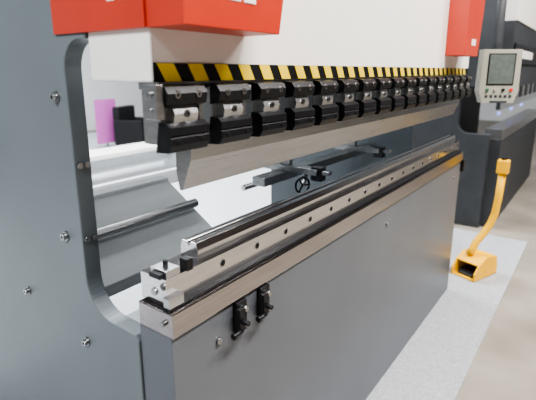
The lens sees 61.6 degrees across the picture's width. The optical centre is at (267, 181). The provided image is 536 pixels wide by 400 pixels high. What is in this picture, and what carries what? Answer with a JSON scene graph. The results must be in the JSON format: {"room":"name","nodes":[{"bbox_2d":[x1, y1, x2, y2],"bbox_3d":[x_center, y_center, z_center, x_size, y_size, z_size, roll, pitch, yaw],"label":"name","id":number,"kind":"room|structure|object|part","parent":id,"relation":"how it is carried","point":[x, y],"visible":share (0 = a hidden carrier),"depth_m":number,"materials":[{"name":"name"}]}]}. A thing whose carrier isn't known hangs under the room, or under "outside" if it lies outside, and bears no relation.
{"room":"metal workshop","nodes":[
{"label":"metal workshop","id":0,"kind":"room"},
{"bbox_2d":[81,43,142,130],"bbox_3d":[-6.008,-3.944,9.933,0.200,6.000,22.000,10,17,35],"label":"wall","id":1,"kind":"structure","parent":0,"point":[124,93],"depth_m":12.24,"materials":[{"name":"white paint"}]},
{"bbox_2d":[144,84,164,120],"bbox_3d":[-0.228,-0.158,0.892,0.035,0.069,0.027,10,17,35],"label":"plate","id":2,"kind":"object","parent":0,"point":[153,93],"depth_m":0.88,"materials":[{"name":"silver metal"}]},
{"bbox_2d":[149,255,192,326],"bbox_3d":[-0.231,0.250,1.063,0.078,0.139,0.105,10,17,35],"label":"clamp","id":3,"kind":"object","parent":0,"point":[164,269],"depth_m":1.04,"materials":[{"name":"silver metal"}]},
{"bbox_2d":[87,120,535,399],"bbox_3d":[1.741,0.372,5.160,19.000,0.106,22.000,10,17,35],"label":"floor","id":4,"kind":"structure","parent":0,"point":[503,367],"depth_m":3.36,"materials":[{"name":"concrete"}]},
{"bbox_2d":[94,99,115,148],"bbox_3d":[-3.257,-1.165,9.083,0.200,1.000,0.480,10,17,35],"label":"banner","id":5,"kind":"object","parent":4,"relation":"on","point":[102,108],"visible":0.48,"depth_m":9.03,"materials":[{"name":"paint"}]},
{"bbox_2d":[112,105,144,145],"bbox_3d":[-2.700,-1.120,9.213,0.640,0.850,0.760,3,14,13],"label":"armchair","id":6,"kind":"object","parent":4,"relation":"on","point":[128,128],"visible":0.56,"depth_m":8.89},
{"bbox_2d":[89,142,175,174],"bbox_3d":[-2.100,-0.299,6.740,0.500,0.440,2.000,10,17,35],"label":"bench","id":7,"kind":"object","parent":4,"relation":"on","point":[108,159],"visible":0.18,"depth_m":6.71,"materials":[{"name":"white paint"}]},
{"bbox_2d":[413,0,535,227],"bbox_3d":[2.345,-1.055,5.949,1.928,2.300,3.000,10,17,35],"label":"press brake","id":8,"kind":"object","parent":4,"relation":"on","point":[513,137],"visible":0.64,"depth_m":4.58,"materials":[{"name":"paint"}]},
{"bbox_3d":[1.431,-0.782,4.841,1.800,2.300,0.080,10,17,35],"label":"frame","id":9,"kind":"part","parent":8,"relation":"part of","materials":[{"name":"paint"}]},
{"bbox_2d":[126,228,527,399],"bbox_3d":[-0.310,1.062,2.154,1.930,0.006,6.600,10,17,35],"label":"floor","id":10,"kind":"structure","parent":0,"point":[434,364],"depth_m":2.74,"materials":[{"name":"grey concrete"}]},
{"bbox_2d":[0,0,145,399],"bbox_3d":[-0.876,-0.001,1.455,1.418,2.394,0.046,10,17,35],"label":"frame","id":11,"kind":"object","parent":10,"relation":"on","point":[44,195],"visible":0.84,"depth_m":1.23,"materials":[{"name":"paint"}]},
{"bbox_2d":[23,91,89,345],"bbox_3d":[-0.631,0.098,1.256,0.335,0.694,0.014,10,17,35],"label":"bolts","id":12,"kind":"object","parent":11,"relation":"attached to","point":[54,96],"visible":1,"depth_m":1.20,"materials":[{"name":"metal"}]},
{"bbox_2d":[76,161,97,241],"bbox_3d":[-0.465,0.052,1.157,0.010,0.211,0.036,10,17,35],"label":"bolts","id":13,"kind":"object","parent":11,"relation":"attached to","point":[87,164],"visible":1,"depth_m":1.14,"materials":[{"name":"metal"}]},
{"bbox_2d":[88,0,468,89],"bbox_3d":[0.451,-0.855,1.878,0.207,0.840,2.594,10,17,35],"label":"ram","id":14,"kind":"object","parent":11,"relation":"attached to","point":[364,33],"depth_m":1.35,"materials":[{"name":"white paint"}]},
{"bbox_2d":[50,0,282,35],"bbox_3d":[-0.222,-0.711,0.976,0.432,0.748,0.358,10,17,35],"label":"cover","id":15,"kind":"object","parent":14,"relation":"attached to","point":[226,17],"visible":0.94,"depth_m":0.92,"materials":[{"name":"red metal"}]},
{"bbox_2d":[141,84,209,153],"bbox_3d":[-0.193,-0.139,0.967,0.091,0.139,0.122,10,17,35],"label":"clamp","id":16,"kind":"object","parent":14,"relation":"attached to","point":[184,128],"depth_m":0.93,"materials":[{"name":"black metal"}]},
{"bbox_2d":[202,82,252,143],"bbox_3d":[-0.103,-0.169,1.087,0.091,0.139,0.122,10,17,35],"label":"clamp","id":17,"kind":"object","parent":14,"relation":"attached to","point":[224,109],"visible":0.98,"depth_m":1.05,"materials":[{"name":"metal"}]},
{"bbox_2d":[246,81,286,136],"bbox_3d":[-0.013,-0.198,1.206,0.091,0.139,0.122,10,17,35],"label":"clamp","id":18,"kind":"object","parent":14,"relation":"attached to","point":[263,105],"visible":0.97,"depth_m":1.16,"materials":[{"name":"metal"}]},
{"bbox_2d":[280,80,314,130],"bbox_3d":[0.077,-0.228,1.326,0.091,0.139,0.122,10,17,35],"label":"clamp","id":19,"kind":"object","parent":14,"relation":"attached to","point":[295,102],"visible":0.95,"depth_m":1.28,"materials":[{"name":"metal"}]},
{"bbox_3d":[0.507,-0.448,1.942,0.065,0.020,2.564,10,17,35],"label":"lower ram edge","id":20,"kind":"part","parent":14,"relation":"part of","materials":[{"name":"metal"}]},
{"bbox_2d":[153,63,468,81],"bbox_3d":[0.536,-0.468,1.911,0.005,0.038,2.590,10,17,35],"label":"tape","id":21,"kind":"object","parent":14,"relation":"attached to","point":[162,72],"visible":1,"depth_m":1.20,"materials":[{"name":"yellow plastic"}]},
{"bbox_2d":[176,99,459,190],"bbox_3d":[0.526,-0.282,2.030,0.067,0.144,2.448,10,17,35],"label":"punch","id":22,"kind":"object","parent":14,"relation":"attached to","point":[213,162],"visible":0.55,"depth_m":1.39,"materials":[{"name":"metal"}]},
{"bbox_2d":[309,80,338,124],"bbox_3d":[0.167,-0.257,1.445,0.091,0.139,0.122,10,17,35],"label":"clamp","id":23,"kind":"object","parent":14,"relation":"attached to","point":[326,111],"visible":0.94,"depth_m":1.40,"materials":[{"name":"metal"}]},
{"bbox_2d":[333,79,358,120],"bbox_3d":[0.258,-0.286,1.565,0.091,0.139,0.122,10,17,35],"label":"clamp","id":24,"kind":"object","parent":14,"relation":"attached to","point":[348,108],"visible":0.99,"depth_m":1.52,"materials":[{"name":"metal"}]},
{"bbox_2d":[353,78,376,117],"bbox_3d":[0.347,-0.316,1.684,0.091,0.139,0.122,10,17,35],"label":"clamp","id":25,"kind":"object","parent":14,"relation":"attached to","point":[367,106],"visible":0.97,"depth_m":1.64,"materials":[{"name":"metal"}]},
{"bbox_2d":[371,78,391,113],"bbox_3d":[0.438,-0.345,1.804,0.091,0.139,0.122,10,17,35],"label":"clamp","id":26,"kind":"object","parent":14,"relation":"attached to","point":[379,94],"visible":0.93,"depth_m":1.76,"materials":[{"name":"metal"}]},
{"bbox_2d":[387,77,405,111],"bbox_3d":[0.527,-0.375,1.923,0.091,0.139,0.122,10,17,35],"label":"clamp","id":27,"kind":"object","parent":14,"relation":"attached to","point":[394,92],"visible":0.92,"depth_m":1.88,"materials":[{"name":"metal"}]},
{"bbox_2d":[400,77,416,108],"bbox_3d":[0.618,-0.404,2.043,0.091,0.139,0.122,10,17,35],"label":"clamp","id":28,"kind":"object","parent":14,"relation":"attached to","point":[407,90],"visible":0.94,"depth_m":2.00,"materials":[{"name":"metal"}]},
{"bbox_2d":[413,77,427,106],"bbox_3d":[0.708,-0.434,2.162,0.091,0.139,0.122,10,17,35],"label":"clamp","id":29,"kind":"object","parent":14,"relation":"attached to","point":[418,90],"visible":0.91,"depth_m":2.12,"materials":[{"name":"metal"}]},
{"bbox_2d":[423,76,436,104],"bbox_3d":[0.798,-0.463,2.282,0.091,0.139,0.122,10,17,35],"label":"clamp","id":30,"kind":"object","parent":14,"relation":"attached to","point":[428,89],"visible":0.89,"depth_m":2.24,"materials":[{"name":"metal"}]},
{"bbox_2d":[433,76,445,102],"bbox_3d":[0.888,-0.493,2.401,0.091,0.139,0.122,10,17,35],"label":"clamp","id":31,"kind":"object","parent":14,"relation":"attached to","point":[440,95],"visible":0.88,"depth_m":2.36,"materials":[{"name":"metal"}]},
{"bbox_2d":[441,76,452,101],"bbox_3d":[0.978,-0.522,2.521,0.091,0.139,0.122,10,17,35],"label":"clamp","id":32,"kind":"object","parent":14,"relation":"attached to","point":[445,87],"visible":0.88,"depth_m":2.48,"materials":[{"name":"metal"}]},
{"bbox_2d":[449,76,459,99],"bbox_3d":[1.068,-0.552,2.640,0.091,0.139,0.122,10,17,35],"label":"clamp","id":33,"kind":"object","parent":14,"relation":"attached to","point":[455,92],"visible":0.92,"depth_m":2.60,"materials":[{"name":"metal"}]},
{"bbox_2d":[456,76,466,98],"bbox_3d":[1.158,-0.581,2.760,0.091,0.139,0.122,10,17,35],"label":"clamp","id":34,"kind":"object","parent":14,"relation":"attached to","point":[460,85],"visible":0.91,"depth_m":2.72,"materials":[{"name":"metal"}]},
{"bbox_2d":[445,0,484,56],"bbox_3d":[1.113,-1.081,2.481,0.106,0.748,0.340,10,17,35],"label":"cylinder cover","id":35,"kind":"object","parent":14,"relation":"attached to","point":[465,19],"visible":1,"depth_m":2.42,"materials":[{"name":"red metal"}]},
{"bbox_2d":[463,75,471,97],"bbox_3d":[1.248,-0.611,2.879,0.091,0.139,0.122,10,17,35],"label":"clamp","id":36,"kind":"object","parent":14,"relation":"attached to","point":[466,84],"visible":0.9,"depth_m":2.84,"materials":[{"name":"metal"}]},
{"bbox_2d":[474,0,522,102],"bbox_3d":[1.515,-1.060,2.908,0.250,1.076,0.190,1,14,4],"label":"pendant","id":37,"kind":"object","parent":14,"relation":"hanging from","point":[498,69],"visible":1,"depth_m":2.92,"materials":[{"name":"off-white paint"},{"name":"dark screen glass"},{"name":"plastic"}]},
{"bbox_3d":[1.518,-1.203,2.914,0.058,0.801,0.088,1,14,4],"label":"arm post","id":38,"kind":"part","parent":37,"relation":"part of","materials":[{"name":"metal"}]},
{"bbox_2d":[93,176,210,296],"bbox_3d":[-0.512,0.590,1.762,0.360,1.099,0.610,10,17,35],"label":"panel","id":39,"kind":"object","parent":10,"relation":"on","point":[141,224],"visible":0.42,"depth_m":1.66,"materials":[{"name":"metal"}]},
{"bbox_2d":[140,151,464,399],"bbox_3d":[0.535,0.528,2.188,0.167,1.014,2.644,10,17,35],"label":"bed","id":40,"kind":"object","parent":10,"relation":"on","point":[341,315],"depth_m":1.71,"materials":[{"name":"grey metal"}]},
{"bbox_3d":[-0.073,0.368,1.191,0.052,0.090,0.082,10,17,35],"label":"support bracket","id":41,"kind":"part","parent":40,"relation":"part of","materials":[{"name":"black metal"}]},
{"bbox_3d":[-0.011,0.348,1.274,0.052,0.090,0.082,10,17,35],"label":"support bracket","id":42,"kind":"part","parent":40,"relation":"part of","materials":[{"name":"black metal"}]},
{"bbox_2d":[141,141,458,305],"bbox_3d":[0.500,0.000,2.074,0.090,0.069,2.600,10,17,35],"label":"holder","id":43,"kind":"object","parent":40,"relation":"on","point":[207,269],"visible":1,"depth_m":1.35,"materials":[{"name":"silver metal"}]},
{"bbox_2d":[181,134,455,258],"bbox_3d":[0.522,-0.066,2.109,0.063,0.042,2.452,10,17,35],"label":"die","id":44,"kind":"object","parent":43,"relation":"in","point":[201,244],"depth_m":1.48,"materials":[{"name":"metal"}]},
{"bbox_2d":[139,150,463,339],"bbox_3d":[0.510,0.066,2.072,0.118,0.068,2.616,10,17,35],"label":"rail","id":45,"kind":"object","parent":40,"relation":"on","point":[201,304],"depth_m":1.31,"materials":[{"name":"metal"}]},
{"bbox_2d":[216,176,454,344],"bbox_3d":[0.549,0.191,2.064,0.007,0.018,2.308,10,17,35],"label":"bolts","id":46,"kind":"object","parent":40,"relation":"attached to","point":[219,340],"visible":1,"depth_m":1.17,"materials":[{"name":"metal"}]},
{"bbox_3d":[1.298,-0.108,3.110,0.100,0.220,0.050,10,17,35],"label":"bed end bracket","id":47,"kind":"part","parent":40,"relation":"part of","materials":[{"name":"grey metal"}]},
{"bbox_2d":[271,125,414,203],"bbox_3d":[0.612,-0.488,3.429,1.418,2.394,0.046,10,17,35],"label":"frame","id":48,"kind":"object","parent":10,"relation":"on","point":[401,140],"visible":0.02,"depth_m":3.47,"materials":[{"name":"paint"}]},
{"bbox_2d":[93,167,177,190],"bbox_3d":[-0.663,-0.030,2.897,0.040,0.090,2.450,10,17,35],"label":"guard rail","id":49,"kind":"object","parent":48,"relation":"attached to","point":[171,173],"visible":0.08,"depth_m":2.74,"materials":[{"name":"grey metal"}]},
{"bbox_2d":[241,143,373,190],"bbox_3d":[0.319,-0.117,2.825,0.156,0.086,1.350,10,17,35],"label":"beam","id":50,"kind":"structure","parent":48,"relation":"attached to","point":[275,176],"depth_m":2.50,"materials":[{"name":"metal"}]},
{"bbox_2d":[265,160,331,192],"bbox_3d":[0.126,-0.087,2.346,0.390,0.255,0.180,10,17,35],"label":"gauge","id":51,"kind":"object","parent":50,"relation":"attached to","point":[318,173],"visible":0.84,"depth_m":2.32,"materials":[{"name":"metal"}]},
{"bbox_2d":[334,141,390,157],"bbox_3d":[0.631,-0.279,3.010,0.390,0.200,0.070,10,17,35],"label":"gauge","id":52,"kind":"object","parent":50,"relation":"attached to","point":[379,151],"visible":0.58,"depth_m":2.97,"materials":[{"name":"metal"}]},
{"bbox_2d":[451,157,510,281],"bbox_3d":[1.633,0.268,3.439,0.336,0.920,0.204,-9,17,-33],"label":"foot pedal","id":53,"kind":"object","parent":10,"relation":"on","point":[472,264],"visible":1,"depth_m":3.45,"materials":[{"name":"paint"}]},
{"bbox_2d":[479,97,535,120],"bbox_3d":[8.213,-4.746,13.187,19.200,6.000,0.200,10,17,35],"label":"wall","id":54,"kind":"structure","parent":0,"point":[487,110],"depth_m":14.31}
]}

